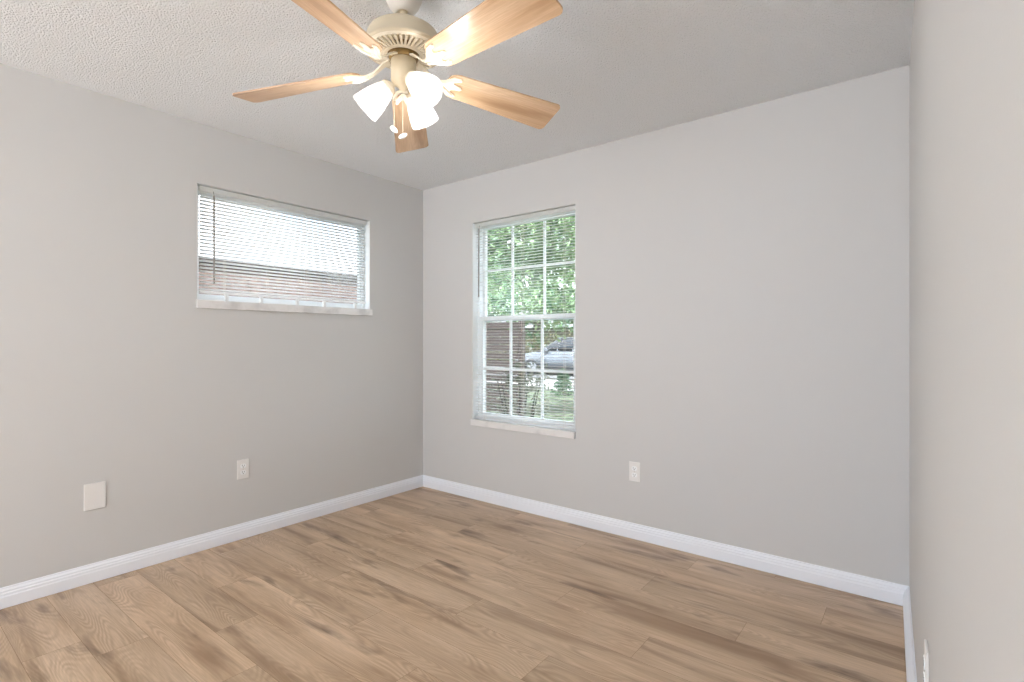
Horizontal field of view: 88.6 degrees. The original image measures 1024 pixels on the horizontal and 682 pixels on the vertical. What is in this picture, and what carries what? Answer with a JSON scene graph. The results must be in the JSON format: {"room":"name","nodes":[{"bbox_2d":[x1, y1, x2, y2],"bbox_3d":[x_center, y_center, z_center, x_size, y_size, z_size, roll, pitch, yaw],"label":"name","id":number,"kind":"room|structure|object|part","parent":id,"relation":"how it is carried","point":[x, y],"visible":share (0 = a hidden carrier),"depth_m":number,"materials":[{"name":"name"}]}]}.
{"room":"empty bedroom","nodes":[
{"label":"empty bedroom","id":0,"kind":"room"},
{"bbox_2d":[0,63,422,587],"bbox_3d":[-2.595,-0.023,2.083,0.160,2.440,6.160,0,0,38],"label":"wall","id":1,"kind":"structure","parent":0,"point":[112,372],"depth_m":2.84,"materials":[{"name":"grey paint"}]},
{"bbox_2d":[84,481,105,510],"bbox_3d":[-2.075,0.771,2.612,0.009,0.132,0.088,0,0,38],"label":"blank wall plate","id":2,"kind":"object","parent":1,"relation":"attached to","point":[94,493],"visible":1,"depth_m":2.61,"materials":[{"name":"white plastic"}]},
{"bbox_2d":[0,475,422,609],"bbox_3d":[-2.575,1.149,1.966,0.016,0.091,6.000,0,0,38],"label":"baseboard","id":3,"kind":"structure","parent":1,"relation":"attached to","point":[15,594],"depth_m":2.90,"materials":[{"name":"white paint"}]},
{"bbox_2d":[237,458,248,479],"bbox_3d":[-1.630,0.776,3.182,0.009,0.117,0.070,0,0,38],"label":"power outlet","id":4,"kind":"object","parent":1,"relation":"attached to","point":[242,465],"visible":1,"depth_m":3.18,"materials":[{"name":"white plastic"}]},
{"bbox_2d":[196,184,372,315],"bbox_3d":[-1.464,-0.542,3.482,0.142,0.710,1.202,0,0,38],"label":"window","id":5,"kind":"structure","parent":1,"relation":"in","point":[207,301],"depth_m":3.46,"materials":[{"name":"white plastic"}]},
{"bbox_3d":[-1.494,-0.566,3.505,0.062,0.662,1.185,0,0,38],"label":"frame","id":6,"kind":"part","parent":5,"relation":"part of","materials":[{"name":"white plastic"}]},
{"bbox_2d":[198,186,366,308],"bbox_3d":[-1.440,-0.562,3.463,0.043,0.658,1.145,0,0,38],"label":"mini blind","id":7,"kind":"object","parent":5,"relation":"attached to","point":[226,194],"visible":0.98,"depth_m":3.38,"materials":[{"name":"white plastic"}]},
{"bbox_3d":[-1.712,-0.571,3.127,0.028,0.580,0.001,0,0,38],"label":"ladder cord","id":8,"kind":"part","parent":7,"relation":"part of","materials":[{"name":"white fabric"}]},
{"bbox_3d":[-1.552,-0.571,3.331,0.028,0.580,0.001,0,0,38],"label":"ladder cord","id":9,"kind":"part","parent":7,"relation":"part of","materials":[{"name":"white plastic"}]},
{"bbox_3d":[-1.446,-0.284,3.467,0.022,0.014,1.143,0,0,38],"label":"rail","id":10,"kind":"part","parent":7,"relation":"part of","materials":[{"name":"white plastic"}]},
{"bbox_3d":[-1.392,-0.571,3.536,0.028,0.580,0.001,0,0,38],"label":"ladder cord","id":11,"kind":"part","parent":7,"relation":"part of","materials":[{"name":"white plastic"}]},
{"bbox_3d":[-1.464,-0.211,3.482,0.142,0.048,1.202,0,0,38],"label":"sill","id":12,"kind":"part","parent":5,"relation":"part of","materials":[{"name":"stone"}]},
{"bbox_2d":[0,487,906,681],"bbox_3d":[-1.310,1.257,0.796,3.450,0.120,6.286,0,0,38],"label":"floor","id":13,"kind":"structure","parent":0,"point":[421,584],"depth_m":2.31,"materials":[{"name":"brown wood"}]},
{"bbox_2d":[0,0,913,189],"bbox_3d":[-1.177,-1.303,0.975,3.760,0.120,6.160,0,0,38],"label":"ceiling","id":14,"kind":"structure","parent":0,"point":[615,70],"depth_m":2.33,"materials":[{"name":"white paint"}]},
{"bbox_2d":[232,0,562,152],"bbox_3d":[-0.366,-0.980,1.815,1.210,0.526,1.225,0,0,38],"label":"ceiling fan","id":15,"kind":"object","parent":14,"relation":"hanging from","point":[400,41],"visible":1,"depth_m":1.81,"materials":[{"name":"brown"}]},
{"bbox_3d":[-0.767,-0.922,1.910,0.460,0.006,0.156,-7,14,7],"label":"blade","id":16,"kind":"part","parent":15,"relation":"part of","materials":[{"name":"brown wood"}]},
{"bbox_3d":[-0.556,-0.957,1.500,0.156,0.006,0.482,17,5,25],"label":"blade","id":17,"kind":"part","parent":15,"relation":"part of","materials":[{"name":"brown wood"}]},
{"bbox_3d":[-0.489,-0.848,1.858,0.137,0.138,0.105,0,0,-15],"label":"lamp shade","id":18,"kind":"part","parent":15,"relation":"part of","materials":[{"name":"white glass"}]},
{"bbox_3d":[-0.487,-0.967,1.873,0.108,0.057,0.028,0,0,7],"label":"iron arm","id":19,"kind":"part","parent":15,"relation":"part of","materials":[{"name":"beige metal"}]},
{"bbox_3d":[-0.429,-0.967,1.766,0.028,0.057,0.108,0,0,25],"label":"iron arm","id":20,"kind":"part","parent":15,"relation":"part of","materials":[{"name":"beige metal"}]},
{"bbox_3d":[-0.437,-0.896,1.855,0.060,0.051,0.059,0,0,38],"label":"lamp arm","id":21,"kind":"part","parent":15,"relation":"part of","materials":[{"name":"beige metal"}]},
{"bbox_3d":[-0.418,-0.750,1.862,0.023,0.026,0.021,0,0,38],"label":"chain pull","id":22,"kind":"part","parent":15,"relation":"part of","materials":[{"name":"white plastic"}]},
{"bbox_2d":[371,31,433,70],"bbox_3d":[-0.384,-1.016,1.860,0.268,0.016,0.268,0,0,38],"label":"vent grille","id":23,"kind":"object","parent":15,"relation":"attached to","point":[401,42],"depth_m":1.79,"materials":[{"name":"beige metal"}]},
{"bbox_3d":[-0.387,-0.727,1.862,0.031,0.022,0.017,0,0,0],"label":"chain pull","id":24,"kind":"part","parent":15,"relation":"part of","materials":[{"name":"white plastic"}]},
{"bbox_3d":[-0.440,-0.929,2.255,0.156,0.006,0.484,-15,-3,-9],"label":"blade","id":25,"kind":"part","parent":15,"relation":"part of","materials":[{"name":"brown wood"}]},
{"bbox_3d":[-0.306,-0.967,1.792,0.108,0.057,0.028,0,0,41],"label":"iron arm","id":26,"kind":"part","parent":15,"relation":"part of","materials":[{"name":"beige metal"}]},
{"bbox_3d":[-0.344,-0.853,1.956,0.105,0.138,0.136,0,0,38],"label":"lamp shade","id":27,"kind":"part","parent":15,"relation":"part of","materials":[{"name":"white glass"}]},
{"bbox_3d":[-0.318,-0.877,1.799,0.092,0.081,0.060,0,0,38],"label":"bulb","id":28,"kind":"part","parent":15,"relation":"part of","materials":[{"name":"white glass"}]},
{"bbox_3d":[-0.308,-0.862,1.788,0.140,0.134,0.106,0,0,38],"label":"lamp shade","id":29,"kind":"part","parent":15,"relation":"part of","materials":[{"name":"white glass"}]},
{"bbox_3d":[-0.292,-0.967,1.909,0.108,0.057,0.028,0,0,-28],"label":"iron arm","id":30,"kind":"part","parent":15,"relation":"part of","materials":[{"name":"beige metal"}]},
{"bbox_3d":[-0.081,-0.954,1.597,0.487,0.006,0.156,-1,-16,41],"label":"blade","id":31,"kind":"part","parent":15,"relation":"part of","materials":[{"name":"brown wood"}]},
{"bbox_3d":[-0.042,-0.931,2.042,0.461,0.006,0.156,5,-17,-28],"label":"blade","id":32,"kind":"part","parent":15,"relation":"part of","materials":[{"name":"brown wood"}]},
{"bbox_2d":[423,65,908,585],"bbox_3d":[0.636,-0.023,3.366,3.353,2.440,0.160,0,0,38],"label":"wall","id":33,"kind":"structure","parent":0,"point":[742,275],"depth_m":2.86,"materials":[{"name":"grey paint"}]},
{"bbox_2d":[471,204,575,438],"bbox_3d":[0.088,-0.129,3.755,0.913,1.536,0.142,0,0,38],"label":"window","id":34,"kind":"structure","parent":33,"relation":"in","point":[477,333],"depth_m":3.86,"materials":[{"name":"white plastic"}]},
{"bbox_3d":[0.088,0.616,3.755,0.913,0.046,0.142,0,0,38],"label":"sill","id":35,"kind":"part","parent":34,"relation":"part of","materials":[{"name":"stone"}]},
{"bbox_2d":[475,206,574,429],"bbox_3d":[0.071,-0.152,3.734,0.897,1.482,0.043,0,0,38],"label":"mini blind","id":36,"kind":"object","parent":34,"relation":"attached to","point":[571,208],"visible":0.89,"depth_m":3.70,"materials":[{"name":"white plastic"}]},
{"bbox_3d":[-0.199,-0.140,3.954,0.001,1.446,0.028,0,0,38],"label":"ladder cord","id":37,"kind":"part","parent":36,"relation":"part of","materials":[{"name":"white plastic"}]},
{"bbox_3d":[0.076,0.580,3.740,0.895,0.014,0.022,0,0,38],"label":"rail","id":38,"kind":"part","parent":36,"relation":"part of","materials":[{"name":"white"}]},
{"bbox_3d":[0.353,-0.140,3.524,0.001,1.446,0.028,0,0,38],"label":"ladder cord","id":39,"kind":"part","parent":36,"relation":"part of","materials":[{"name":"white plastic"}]},
{"bbox_3d":[0.103,0.194,3.775,0.863,0.763,0.024,0,0,38],"label":"sash","id":40,"kind":"part","parent":34,"relation":"part of","materials":[{"name":"white plastic"}]},
{"bbox_3d":[0.120,-0.518,3.797,0.863,0.741,0.024,0,0,38],"label":"sash","id":41,"kind":"part","parent":34,"relation":"part of","materials":[{"name":"white plastic"}]},
{"bbox_2d":[629,461,639,481],"bbox_3d":[0.741,0.791,3.177,0.070,0.117,0.009,0,0,38],"label":"power outlet","id":42,"kind":"object","parent":33,"relation":"attached to","point":[634,467],"visible":1,"depth_m":3.17,"materials":[{"name":"white plastic"}]},
{"bbox_2d":[423,475,907,605],"bbox_3d":[0.522,1.149,3.343,3.203,0.091,0.016,0,0,38],"label":"baseboard","id":43,"kind":"structure","parent":33,"relation":"attached to","point":[882,590],"depth_m":2.94,"materials":[{"name":"white paint"}]},
{"bbox_2d":[909,0,1023,681],"bbox_3d":[0.083,-0.023,-0.110,0.120,2.440,6.009,0,0,36],"label":"wall","id":44,"kind":"structure","parent":0,"point":[966,66],"depth_m":0.62,"materials":[{"name":"grey paint"}]},
{"bbox_2d":[903,586,916,681],"bbox_3d":[0.026,1.149,-0.066,0.024,0.091,6.005,0,0,36],"label":"baseboard","id":45,"kind":"structure","parent":44,"relation":"attached to","point":[911,676],"depth_m":1.97,"materials":[{"name":"white paint"}]},
{"bbox_2d":[923,639,928,681],"bbox_3d":[0.953,0.760,1.209,0.009,0.117,0.070,0,0,36],"label":"power outlet","id":46,"kind":"object","parent":44,"relation":"attached to","point":[926,652],"visible":1,"depth_m":1.19,"materials":[{"name":"white plastic"}]},
{"label":"outside","id":47,"kind":"structure","parent":0,"visible":0},
{"bbox_2d":[487,378,572,390],"bbox_3d":[-2.031,1.391,18.923,60.000,0.112,3.000,0,0,38],"label":"driveway","id":48,"kind":"structure","parent":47,"point":[546,381],"depth_m":16.49,"materials":[{"name":"concrete"}]},
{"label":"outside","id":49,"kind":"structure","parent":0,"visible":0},
{"bbox_2d":[487,359,572,421],"bbox_3d":[0.859,1.497,34.810,85.000,0.300,90.000,0,0,38],"label":"lawn","id":50,"kind":"structure","parent":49,"point":[559,401],"depth_m":10.96,"materials":[{"name":"green plant"}]},
{"bbox_2d":[199,256,356,303],"bbox_3d":[-3.079,0.247,5.445,0.160,2.200,5.964,0,0,38],"label":"fence","id":51,"kind":"object","parent":50,"relation":"on","point":[199,256],"visible":0.12,"depth_m":5.90,"materials":[{"name":"brown wood"}]},
{"bbox_3d":[-3.063,-0.823,5.424,0.110,0.060,5.950,0,0,38],"label":"cap rail","id":52,"kind":"part","parent":51,"relation":"part of","materials":[{"name":"brown wood"}]},
{"bbox_2d":[486,321,524,415],"bbox_3d":[-0.422,0.527,7.458,1.450,1.640,0.092,0,0,38],"label":"slatted fence","id":53,"kind":"object","parent":50,"relation":"on","point":[520,348],"visible":0.13,"depth_m":7.17,"materials":[{"name":"brown wood"}]},
{"bbox_3d":[-0.462,-0.213,7.447,1.400,0.088,0.024,0,0,38],"label":"rail","id":54,"kind":"part","parent":53,"relation":"part of","materials":[{"name":"brown"}]},
{"bbox_3d":[-0.462,-0.109,7.447,1.400,0.088,0.024,0,0,38],"label":"rail","id":55,"kind":"part","parent":53,"relation":"part of","materials":[{"name":"brown"}]},
{"bbox_3d":[-0.462,-0.005,7.447,1.400,0.088,0.024,0,0,38],"label":"rail","id":56,"kind":"part","parent":53,"relation":"part of","materials":[{"name":"brown"}]},
{"bbox_3d":[-0.462,0.099,7.447,1.400,0.088,0.024,0,0,38],"label":"rail","id":57,"kind":"part","parent":53,"relation":"part of","materials":[{"name":"brown"}]},
{"bbox_3d":[-0.462,0.203,7.447,1.400,0.088,0.024,0,0,38],"label":"rail","id":58,"kind":"part","parent":53,"relation":"part of","materials":[{"name":"brown wood"}]},
{"bbox_3d":[-0.462,0.307,7.447,1.400,0.088,0.024,0,0,38],"label":"rail","id":59,"kind":"part","parent":53,"relation":"part of","materials":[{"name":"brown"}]},
{"bbox_3d":[-0.462,0.411,7.447,1.400,0.088,0.024,0,0,38],"label":"rail","id":60,"kind":"part","parent":53,"relation":"part of","materials":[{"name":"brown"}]},
{"bbox_3d":[-0.462,0.515,7.447,1.400,0.088,0.024,0,0,38],"label":"rail","id":61,"kind":"part","parent":53,"relation":"part of","materials":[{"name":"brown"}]},
{"bbox_3d":[-0.462,0.619,7.447,1.400,0.088,0.024,0,0,38],"label":"rail","id":62,"kind":"part","parent":53,"relation":"part of","materials":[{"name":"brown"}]},
{"bbox_3d":[-0.462,0.723,7.447,1.400,0.088,0.024,0,0,38],"label":"rail","id":63,"kind":"part","parent":53,"relation":"part of","materials":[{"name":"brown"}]},
{"bbox_3d":[-0.462,0.827,7.447,1.400,0.088,0.024,0,0,38],"label":"rail","id":64,"kind":"part","parent":53,"relation":"part of","materials":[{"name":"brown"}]},
{"bbox_3d":[-0.462,0.931,7.447,1.400,0.088,0.024,0,0,38],"label":"rail","id":65,"kind":"part","parent":53,"relation":"part of","materials":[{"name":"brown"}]},
{"bbox_3d":[0.130,0.527,7.043,0.070,1.640,0.067,0,0,38],"label":"post","id":66,"kind":"part","parent":53,"relation":"part of","materials":[{"name":"white"}]},
{"bbox_2d":[486,360,557,416],"bbox_3d":[0.041,0.759,4.670,0.739,1.180,0.618,0,0,38],"label":"bush","id":67,"kind":"object","parent":50,"relation":"on","point":[516,365],"visible":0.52,"depth_m":4.61,"materials":[{"name":"green plant"}]},
{"bbox_2d":[487,310,572,352],"bbox_3d":[6.161,-0.803,40.788,19.240,4.300,9.450,0,0,38],"label":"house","id":68,"kind":"structure","parent":50,"relation":"on","point":[559,333],"depth_m":38.53,"materials":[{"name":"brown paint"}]},
{"bbox_2d":[487,329,572,360],"bbox_3d":[2.897,0.397,26.866,19.553,2.059,1.294,0,0,38],"label":"hedge","id":69,"kind":"object","parent":50,"relation":"on","point":[529,339],"visible":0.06,"depth_m":28.09,"materials":[{"name":"green plant"}]},
{"bbox_2d":[487,231,574,351],"bbox_3d":[1.518,-3.450,32.323,11.979,9.693,7.640,0,0,38],"label":"tree","id":70,"kind":"object","parent":50,"relation":"on","point":[499,309],"visible":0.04,"depth_m":32.19,"materials":[{"name":"green plant"}]},
{"bbox_2d":[488,216,574,322],"bbox_3d":[-0.374,-1.016,8.758,4.700,4.826,2.996,0,0,38],"label":"tree","id":71,"kind":"object","parent":50,"relation":"on","point":[553,292],"visible":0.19,"depth_m":8.02,"materials":[{"name":"green plant"}]},
{"bbox_2d":[488,217,574,347],"bbox_3d":[0.105,-1.858,13.896,8.183,6.510,5.117,0,0,38],"label":"tree","id":72,"kind":"object","parent":50,"relation":"on","point":[532,308],"visible":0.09,"depth_m":13.88,"materials":[{"name":"green plant"}]},
{"bbox_2d":[550,368,572,395],"bbox_3d":[1.258,1.024,13.001,0.696,0.717,0.634,0,0,38],"label":"shrub","id":73,"kind":"object","parent":50,"relation":"on","point":[566,376],"visible":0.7,"depth_m":12.92,"materials":[{"name":"green plant"}]},
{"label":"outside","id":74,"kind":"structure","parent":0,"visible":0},
{"bbox_2d":[487,366,572,379],"bbox_3d":[-2.956,1.394,25.863,70.000,0.106,6.000,0,0,38],"label":"road","id":75,"kind":"structure","parent":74,"point":[526,373],"depth_m":21.02,"materials":[{"name":"grey asphalt"}]},
{"bbox_2d":[515,338,572,373],"bbox_3d":[2.446,0.604,20.756,4.500,1.475,2.000,0,0,30],"label":"car","id":76,"kind":"object","parent":75,"relation":"on","point":[550,350],"visible":0.34,"depth_m":20.27,"materials":[{"name":"silver metal"}]}
]}

